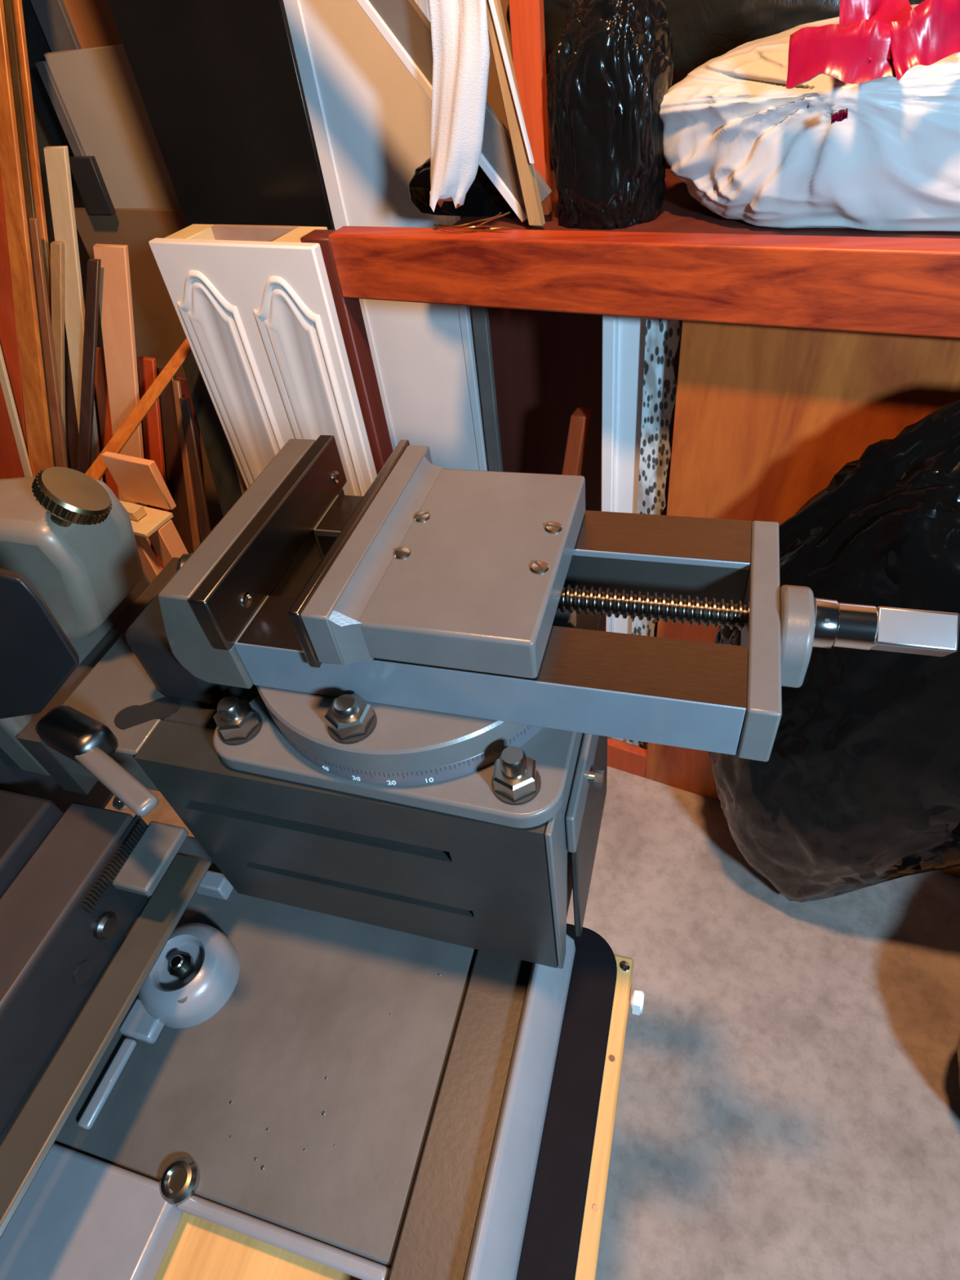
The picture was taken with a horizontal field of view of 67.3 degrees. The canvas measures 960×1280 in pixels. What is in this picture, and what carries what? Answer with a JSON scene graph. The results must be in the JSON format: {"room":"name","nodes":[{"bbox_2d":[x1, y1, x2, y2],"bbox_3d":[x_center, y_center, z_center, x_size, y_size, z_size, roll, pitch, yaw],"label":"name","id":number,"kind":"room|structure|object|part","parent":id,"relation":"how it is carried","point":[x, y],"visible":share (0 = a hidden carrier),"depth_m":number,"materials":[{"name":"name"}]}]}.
{"room":"workshop","nodes":[
{"label":"workshop","id":0,"kind":"room"},
{"bbox_2d":[32,0,671,370],"bbox_3d":[0.193,-1.179,1.076,6.600,2.700,0.080,15,49,22],"label":"wall","id":1,"kind":"structure","parent":0,"point":[494,97],"depth_m":1.84,"materials":[{"name":"paint"}]},
{"bbox_2d":[104,742,959,1279],"bbox_3d":[-0.160,0.513,1.396,8.000,0.050,5.800,7,47,15],"label":"floor","id":2,"kind":"structure","parent":0,"point":[788,1107],"depth_m":1.11,"materials":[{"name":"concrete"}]},
{"bbox_2d":[0,167,29,479],"bbox_3d":[-1.017,-0.648,1.519,0.824,1.607,0.106,-21,46,-12],"label":"plank","id":3,"kind":"object","parent":2,"relation":"on","point":[11,466],"visible":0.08,"depth_m":1.54,"materials":[{"name":"brown wood"}]},
{"bbox_2d":[3,0,35,217],"bbox_3d":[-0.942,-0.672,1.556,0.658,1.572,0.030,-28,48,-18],"label":"trim","id":4,"kind":"structure","parent":2,"relation":"on","point":[27,180],"depth_m":1.35,"materials":[{"name":"brown wood"}]},
{"bbox_2d":[0,0,53,476],"bbox_3d":[-0.926,-0.607,1.459,0.720,1.613,0.086,-24,47,-15],"label":"plank","id":5,"kind":"object","parent":2,"relation":"on","point":[31,365],"visible":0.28,"depth_m":1.41,"materials":[{"name":"brown wood"}]},
{"bbox_2d":[0,345,33,477],"bbox_3d":[-1.018,-0.532,1.554,0.024,0.374,0.139,15,49,22],"label":"rod","id":6,"kind":"object","parent":5,"relation":"on","point":[4,380],"visible":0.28,"depth_m":1.57,"materials":[{"name":"brown wood"}]},
{"bbox_2d":[11,0,68,467],"bbox_3d":[-0.907,-0.654,1.532,0.642,1.572,0.027,-30,48,-20],"label":"wood plank","id":7,"kind":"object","parent":2,"relation":"on","point":[17,7],"depth_m":1.35,"materials":[{"name":"orange wood"}]},
{"bbox_2d":[26,217,67,467],"bbox_3d":[-0.966,-0.358,1.655,0.432,0.998,0.063,-30,48,-20],"label":"wooden plank","id":8,"kind":"object","parent":2,"relation":"on","point":[59,450],"visible":0.22,"depth_m":1.49,"materials":[{"name":"brown wood"}]},
{"bbox_2d":[22,0,86,208],"bbox_3d":[-0.929,-1.034,1.825,0.131,1.700,0.030,15,49,22],"label":"board","id":9,"kind":"object","parent":2,"relation":"on","point":[37,46],"visible":0.02,"depth_m":1.62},
{"bbox_2d":[30,0,81,52],"bbox_3d":[-0.830,-0.989,1.764,0.082,1.700,0.022,15,49,22],"label":"board","id":10,"kind":"object","parent":2,"relation":"on","point":[53,17],"visible":0.02,"depth_m":1.48,"materials":[{"name":"grey wood"}]},
{"bbox_2d":[50,241,65,441],"bbox_3d":[-0.980,-0.353,1.681,0.502,0.957,0.029,-18,45,-9],"label":"stick","id":11,"kind":"object","parent":2,"relation":"on","point":[57,277],"visible":0.42,"depth_m":1.45,"materials":[{"name":"brown wood"}]},
{"bbox_2d":[35,60,86,156],"bbox_3d":[-0.814,-0.730,1.859,0.028,1.200,0.027,15,49,22],"label":"grey lath","id":12,"kind":"object","parent":2,"relation":"on","point":[43,68],"visible":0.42,"depth_m":1.49,"materials":[{"name":"grey wood"}]},
{"bbox_2d":[64,320,79,471],"bbox_3d":[-0.953,-0.325,1.694,0.425,0.892,0.068,-22,46,-13],"label":"stick","id":13,"kind":"object","parent":2,"relation":"on","point":[73,434],"visible":0.06,"depth_m":1.59,"materials":[{"name":"brown wood"}]},
{"bbox_2d":[43,146,102,481],"bbox_3d":[-0.868,-0.401,1.611,0.450,1.098,0.055,-34,50,-23],"label":"wooden board","id":14,"kind":"object","parent":2,"relation":"on","point":[56,157],"visible":0.44,"depth_m":1.39,"materials":[{"name":"beige wood"}]},
{"bbox_2d":[77,258,101,473],"bbox_3d":[-0.889,-0.284,1.603,0.542,0.948,0.034,-15,45,-5],"label":"leaning stick","id":15,"kind":"object","parent":2,"relation":"on","point":[93,273],"visible":0.42,"depth_m":1.41,"materials":[{"name":"brown wood"}]},
{"bbox_2d":[62,0,122,48],"bbox_3d":[-0.702,-1.035,1.754,0.550,1.750,0.022,15,49,22],"label":"board","id":16,"kind":"object","parent":2,"relation":"on","point":[93,23],"visible":0.02,"depth_m":1.53,"materials":[{"name":"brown wood"}]},
{"bbox_2d":[94,346,119,499],"bbox_3d":[-0.840,-0.247,1.685,0.318,0.770,0.055,-35,50,-24],"label":"stick","id":17,"kind":"object","parent":2,"relation":"on","point":[101,385],"visible":0.06,"depth_m":1.53,"materials":[{"name":"brown wood"}]},
{"bbox_2d":[44,44,181,208],"bbox_3d":[-0.641,-0.696,1.788,0.347,1.211,0.022,15,49,22],"label":"board","id":18,"kind":"object","parent":2,"relation":"on","point":[98,88],"visible":0.24,"depth_m":1.47,"materials":[{"name":"beige wood"}]},
{"bbox_2d":[93,244,151,546],"bbox_3d":[-0.750,-0.278,1.564,0.406,0.963,0.078,-34,50,-23],"label":"wooden board","id":19,"kind":"object","parent":2,"relation":"on","point":[115,300],"visible":0.42,"depth_m":1.37,"materials":[{"name":"brown wood"}]},
{"bbox_2d":[84,337,191,479],"bbox_3d":[-0.598,-0.427,1.295,0.337,0.192,0.041,-32,49,-21],"label":"batten","id":20,"kind":"object","parent":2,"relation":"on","point":[98,468],"visible":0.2,"depth_m":1.29,"materials":[{"name":"orange wood"}]},
{"bbox_2d":[101,451,188,582],"bbox_3d":[-0.471,0.048,1.292,0.116,0.822,0.067,15,49,22],"label":"wood block","id":21,"kind":"object","parent":2,"relation":"on","point":[140,480],"visible":0.54,"depth_m":1.05,"materials":[{"name":"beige wood"}]},
{"bbox_3d":[-0.474,0.093,1.309,0.044,0.735,0.014,15,49,22],"label":"post","id":22,"kind":"part","parent":21,"relation":"part of","materials":[{"name":"brown wood"}]},
{"bbox_2d":[94,370,205,552],"bbox_3d":[-0.858,-0.265,1.748,0.593,0.712,0.259,15,49,22],"label":"board","id":23,"kind":"object","parent":2,"relation":"on","point":[185,393],"visible":0.02,"depth_m":1.53,"materials":[{"name":"brown wood"}]},
{"bbox_2d":[137,355,168,568],"bbox_3d":[-0.727,-0.221,1.649,0.308,0.758,0.054,-36,51,-25],"label":"stub","id":24,"kind":"object","parent":2,"relation":"on","point":[147,367],"visible":0.42,"depth_m":1.51,"materials":[{"name":"brown wood"}]},
{"bbox_2d":[74,208,247,529],"bbox_3d":[-0.665,-0.572,1.855,0.462,0.949,0.035,15,49,22],"label":"board","id":25,"kind":"object","parent":2,"relation":"on","point":[159,332],"visible":0.06,"depth_m":1.65,"materials":[{"name":"beige wood"}]},
{"bbox_2d":[69,155,115,214],"bbox_3d":[-0.817,-0.954,1.516,0.072,0.103,0.019,15,49,22],"label":"block","id":26,"kind":"object","parent":25,"relation":"on","point":[86,171],"visible":0.9,"depth_m":1.51,"materials":[{"name":"black wood"}]},
{"bbox_2d":[156,367,193,554],"bbox_3d":[-0.675,-0.214,1.654,0.068,0.729,0.271,20,51,26],"label":"board","id":27,"kind":"object","parent":2,"relation":"on","point":[173,462],"visible":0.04,"depth_m":1.56,"materials":[{"name":"brown wood"}]},
{"bbox_2d":[172,380,199,551],"bbox_3d":[-0.632,-0.180,1.617,0.022,0.723,0.263,20,52,26],"label":"slim tan lath","id":28,"kind":"object","parent":2,"relation":"on","point":[176,384],"visible":0.42,"depth_m":1.52,"materials":[{"name":"brown wood"}]},
{"bbox_2d":[179,397,211,542],"bbox_3d":[-0.590,-0.148,1.595,0.040,0.700,0.251,15,49,22],"label":"walnut lath","id":29,"kind":"object","parent":2,"relation":"on","point":[203,520],"visible":0.42,"depth_m":1.49,"materials":[{"name":"brown wood"}]},
{"bbox_2d":[182,351,242,516],"bbox_3d":[-0.499,-0.181,1.561,0.076,0.773,0.348,-7,45,2],"label":"board","id":30,"kind":"object","parent":2,"relation":"on","point":[217,447],"visible":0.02,"depth_m":1.46,"materials":[{"name":"brown wood"}]},
{"bbox_2d":[106,0,335,230],"bbox_3d":[-0.348,-0.622,1.176,0.297,1.900,0.023,15,49,22],"label":"board","id":31,"kind":"object","parent":2,"relation":"on","point":[219,82],"visible":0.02,"depth_m":1.03,"materials":[{"name":"black wood"}]},
{"bbox_2d":[230,447,246,493],"bbox_3d":[-0.443,-0.100,1.518,0.016,0.706,0.294,-8,45,1],"label":"white lath","id":32,"kind":"object","parent":2,"relation":"on","point":[241,480],"visible":0.02,"depth_m":1.42,"materials":[{"name":"beige wood"}]},
{"bbox_2d":[148,223,377,496],"bbox_3d":[-0.269,-0.206,1.367,0.296,1.028,0.097,15,49,22],"label":"drawer","id":33,"kind":"object","parent":2,"relation":"on","point":[255,307],"visible":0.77,"depth_m":1.06,"materials":[{"name":"beige laminate"}]},
{"bbox_3d":[-0.372,-0.241,1.421,0.046,1.024,0.074,15,49,22],"label":"panel","id":34,"kind":"part","parent":33,"relation":"part of","materials":[{"name":"beige wood"}]},
{"bbox_3d":[-0.369,-0.268,1.293,0.118,0.742,0.005,15,49,22],"label":"raised panel","id":35,"kind":"part","parent":33,"relation":"part of","materials":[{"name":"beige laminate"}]},
{"bbox_3d":[-0.190,-0.193,1.344,0.049,1.024,0.074,15,49,22],"label":"panel","id":36,"kind":"part","parent":33,"relation":"part of","materials":[{"name":"beige wood"}]},
{"bbox_3d":[-0.237,-0.232,1.237,0.118,0.740,0.005,15,49,22],"label":"raised panel","id":37,"kind":"part","parent":33,"relation":"part of","materials":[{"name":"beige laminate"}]},
{"bbox_2d":[55,954,634,1279],"bbox_3d":[-0.286,0.679,0.709,0.762,0.710,0.633,7,47,15],"label":"wooden board","id":38,"kind":"object","parent":2,"relation":"on","point":[198,1248],"visible":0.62,"depth_m":0.47,"materials":[{"name":"brown wood"}]},
{"bbox_2d":[0,466,607,1279],"bbox_3d":[-0.234,0.201,0.382,0.531,0.398,0.660,7,47,15],"label":"metal shaper","id":39,"kind":"object","parent":38,"relation":"on","point":[335,1018],"visible":0.91,"depth_m":0.47,"materials":[{"name":"paint"}]},
{"bbox_3d":[-0.376,0.039,0.574,0.120,0.220,0.155,7,47,15],"label":"motor","id":40,"kind":"part","parent":39,"relation":"part of","materials":[{"name":"black metal"}]},
{"bbox_3d":[-0.317,0.296,0.364,0.050,0.060,0.458,7,47,15],"label":"feed rail","id":41,"kind":"part","parent":39,"relation":"part of","materials":[{"name":"grey metal"}]},
{"bbox_3d":[-0.243,-0.086,0.432,0.037,0.036,0.041,7,47,15],"label":"knob","id":42,"kind":"part","parent":39,"relation":"part of","materials":[{"name":"gold metal"}]},
{"bbox_3d":[-0.291,0.300,0.359,0.002,0.056,0.460,7,47,15],"label":"rail","id":43,"kind":"part","parent":39,"relation":"part of","materials":[{"name":"grey metal"}]},
{"bbox_3d":[-0.203,0.077,0.400,0.070,0.008,0.013,25,54,30],"label":"lever","id":44,"kind":"part","parent":39,"relation":"part of","materials":[{"name":"paint"}]},
{"bbox_3d":[-0.167,0.282,0.554,0.304,0.020,0.232,7,47,15],"label":"plate","id":45,"kind":"part","parent":39,"relation":"part of","materials":[{"name":"paint"}]},
{"bbox_2d":[157,435,959,828],"bbox_3d":[0.037,-0.013,0.406,0.398,0.114,0.203,7,47,15],"label":"vise","id":46,"kind":"object","parent":39,"relation":"on","point":[432,638],"visible":1,"depth_m":0.38,"materials":[{"name":"paint"}]},
{"bbox_2d":[217,709,262,745],"bbox_3d":[-0.144,0.052,0.432,0.026,0.002,0.026,7,47,15],"label":"washer","id":47,"kind":"object","parent":46,"relation":"in","point":[250,732],"depth_m":0.42,"materials":[{"name":"silver metal"}]},
{"bbox_3d":[-0.119,-0.064,0.427,0.010,0.036,0.162,7,47,15],"label":"jaw plate","id":48,"kind":"part","parent":46,"relation":"part of","materials":[{"name":"metal"}]},
{"bbox_3d":[-0.066,-0.056,0.412,0.006,0.039,0.161,7,47,15],"label":"jaw plate","id":49,"kind":"part","parent":46,"relation":"part of","materials":[{"name":"metal"}]},
{"bbox_2d":[327,708,377,743],"bbox_3d":[-0.068,0.044,0.383,0.026,0.002,0.026,7,47,15],"label":"washer","id":50,"kind":"object","parent":46,"relation":"in","point":[361,727],"depth_m":0.37,"materials":[{"name":"silver metal"}]},
{"bbox_3d":[-0.001,0.015,0.378,0.262,0.035,0.039,7,47,15],"label":"rail","id":51,"kind":"part","parent":46,"relation":"part of","materials":[{"name":"metal"}]},
{"bbox_2d":[491,769,541,804],"bbox_3d":[0.019,0.075,0.382,0.026,0.002,0.026,7,47,15],"label":"washer","id":52,"kind":"object","parent":46,"relation":"in","point":[529,793],"depth_m":0.37,"materials":[{"name":"silver metal"}]},
{"bbox_3d":[0.026,-0.057,0.445,0.262,0.035,0.038,7,47,15],"label":"rail","id":53,"kind":"part","parent":46,"relation":"part of","materials":[{"name":"metal"}]},
{"bbox_3d":[0.145,-0.005,0.374,0.014,0.036,0.142,7,47,15],"label":"plate","id":54,"kind":"part","parent":46,"relation":"part of","materials":[{"name":"paint"}]},
{"bbox_2d":[515,923,617,1279],"bbox_3d":[-0.017,0.452,0.385,0.100,0.008,0.626,7,47,15],"label":"strip","id":55,"kind":"object","parent":38,"relation":"on","point":[550,1246],"visible":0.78,"depth_m":0.49,"materials":[{"name":"black rubber"}]},
{"bbox_2d":[629,988,644,1015],"bbox_3d":[0.121,0.279,0.556,0.010,0.024,0.012,7,47,15],"label":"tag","id":56,"kind":"object","parent":38,"relation":"on","point":[637,995],"visible":1,"depth_m":0.55,"materials":[{"name":"plastic"}]},
{"bbox_2d":[283,0,488,471],"bbox_3d":[-0.130,-0.623,1.177,0.232,1.850,0.022,15,49,22],"label":"board","id":57,"kind":"object","parent":2,"relation":"on","point":[370,117],"visible":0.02,"depth_m":1.11,"materials":[{"name":"white wood"}]},
{"bbox_2d":[471,306,502,471],"bbox_3d":[0.041,-0.249,1.451,0.026,0.900,0.032,15,49,22],"label":"strip","id":58,"kind":"object","parent":2,"relation":"on","point":[480,317],"visible":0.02,"depth_m":1.26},
{"bbox_2d":[460,216,682,636],"bbox_3d":[0.217,-0.343,1.452,0.650,0.990,0.032,15,49,22],"label":"panel","id":59,"kind":"object","parent":2,"relation":"on","point":[547,365],"visible":0.04,"depth_m":1.36,"materials":[{"name":"brown wood"}]},
{"bbox_2d":[561,407,591,475],"bbox_3d":[0.142,-0.107,1.402,0.154,0.745,0.030,15,49,22],"label":"board","id":60,"kind":"object","parent":2,"relation":"on","point":[580,420],"visible":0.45,"depth_m":1.14,"materials":[{"name":"red wood"}]},
{"bbox_2d":[596,402,601,511],"bbox_3d":[0.244,-0.104,1.390,0.040,0.735,0.060,15,49,22],"label":"board","id":61,"kind":"object","parent":2,"relation":"on","point":[599,462],"visible":0.1,"depth_m":1.22,"materials":[{"name":"wood"}]},
{"bbox_2d":[601,315,646,743],"bbox_3d":[0.241,-0.122,1.226,0.062,0.990,0.035,15,49,22],"label":"board","id":62,"kind":"object","parent":2,"relation":"on","point":[624,338],"visible":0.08,"depth_m":1.02,"materials":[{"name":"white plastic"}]},
{"bbox_2d":[300,168,959,877],"bbox_3d":[0.554,-0.116,1.119,1.486,1.061,0.340,15,49,22],"label":"storage bench","id":63,"kind":"object","parent":2,"relation":"on","point":[802,350],"depth_m":0.84,"materials":[{"name":"orange wood"}]},
{"bbox_3d":[-0.151,-0.175,1.316,0.054,1.030,0.044,7,47,15],"label":"post","id":64,"kind":"part","parent":63,"relation":"part of","materials":[{"name":"brown wood"}]},
{"bbox_2d":[355,0,551,222],"bbox_3d":[-0.199,-0.810,0.761,0.559,0.655,0.016,15,49,22],"label":"tilted panel","id":65,"kind":"object","parent":63,"relation":"on","point":[402,24],"visible":0.55,"depth_m":0.83,"materials":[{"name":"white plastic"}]},
{"bbox_2d":[428,0,489,212],"bbox_3d":[-0.046,-0.709,0.658,0.103,0.561,0.038,17,50,24],"label":"hanging cloth","id":66,"kind":"object","parent":65,"relation":"hanging from","point":[460,47],"visible":1,"depth_m":0.77,"materials":[{"name":"white fabric"}]},
{"bbox_2d":[408,157,516,216],"bbox_3d":[-0.010,-0.600,0.945,0.178,0.064,0.057,14,49,22],"label":"sack","id":67,"kind":"object","parent":63,"relation":"on","point":[482,198],"visible":0.47,"depth_m":0.94,"materials":[{"name":"black plastic"}]},
{"bbox_3d":[-0.010,-0.498,0.855,0.098,0.024,0.022,15,49,22],"label":"wire coil","id":68,"kind":"part","parent":63,"relation":"part of","materials":[{"name":"gold metal"}]},
{"bbox_2d":[486,0,545,226],"bbox_3d":[-0.003,-0.707,0.716,0.136,0.521,0.014,30,56,33],"label":"tan lath","id":69,"kind":"object","parent":63,"relation":"on","point":[526,171],"visible":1,"depth_m":0.81,"materials":[{"name":"brown wood"}]},
{"bbox_2d":[488,0,534,164],"bbox_3d":[-0.006,-0.698,0.714,0.119,0.384,0.005,28,55,31],"label":"white lath","id":70,"kind":"object","parent":69,"relation":"attached to","point":[491,4],"visible":1,"depth_m":0.78,"materials":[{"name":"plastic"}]},
{"bbox_2d":[508,0,551,214],"bbox_3d":[0.041,-0.737,0.718,0.045,0.552,0.036,15,49,23],"label":"wooden board","id":71,"kind":"object","parent":63,"relation":"on","point":[526,17],"visible":0.62,"depth_m":0.80,"materials":[{"name":"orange wood"}]},
{"bbox_2d":[546,0,674,229],"bbox_3d":[0.146,-0.600,0.808,0.131,0.222,0.119,21,52,27],"label":"bag","id":72,"kind":"object","parent":63,"relation":"on","point":[611,65],"visible":0.99,"depth_m":0.77,"materials":[{"name":"black plastic"}]},
{"bbox_3d":[0.457,-0.336,0.692,1.436,0.079,0.038,15,49,22],"label":"rail","id":73,"kind":"part","parent":63,"relation":"part of","materials":[{"name":"brown wood"}]},
{"bbox_2d":[450,168,959,238],"bbox_3d":[0.591,-0.448,0.756,1.300,0.019,0.298,15,49,22],"label":"shelf","id":74,"kind":"object","parent":63,"relation":"attached to","point":[681,215],"depth_m":0.83,"materials":[{"name":"brown wood"}]},
{"bbox_2d":[506,0,924,86],"bbox_3d":[0.318,-0.835,0.909,0.600,0.314,0.216,14,49,22],"label":"bag","id":75,"kind":"object","parent":63,"relation":"on","point":[702,31],"visible":0.1,"depth_m":0.87,"materials":[{"name":"black plastic"}]},
{"bbox_2d":[659,0,959,231],"bbox_3d":[0.508,-0.525,0.686,0.683,0.203,0.304,7,47,15],"label":"bag","id":76,"kind":"object","parent":63,"relation":"on","point":[851,119],"visible":1,"depth_m":0.70,"materials":[{"name":"white plastic"}]},
{"bbox_2d":[626,317,681,748],"bbox_3d":[0.278,-0.099,1.190,0.047,1.000,0.003,15,49,22],"label":"board","id":77,"kind":"object","parent":2,"relation":"on","point":[662,335],"visible":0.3,"depth_m":0.99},
{"bbox_2d":[708,399,959,902],"bbox_3d":[0.578,0.125,0.931,0.567,0.938,0.228,13,49,21],"label":"bag","id":78,"kind":"object","parent":2,"relation":"on","point":[858,788],"visible":0.76,"depth_m":0.82,"materials":[{"name":"black plastic"}]},
{"bbox_2d":[957,1040,959,1088],"bbox_3d":[0.802,0.528,0.831,0.413,0.502,0.354,7,47,15],"label":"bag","id":79,"kind":"object","parent":2,"relation":"on","point":[958,1046],"visible":1,"depth_m":0.97,"materials":[{"name":"black plastic"}]}
]}

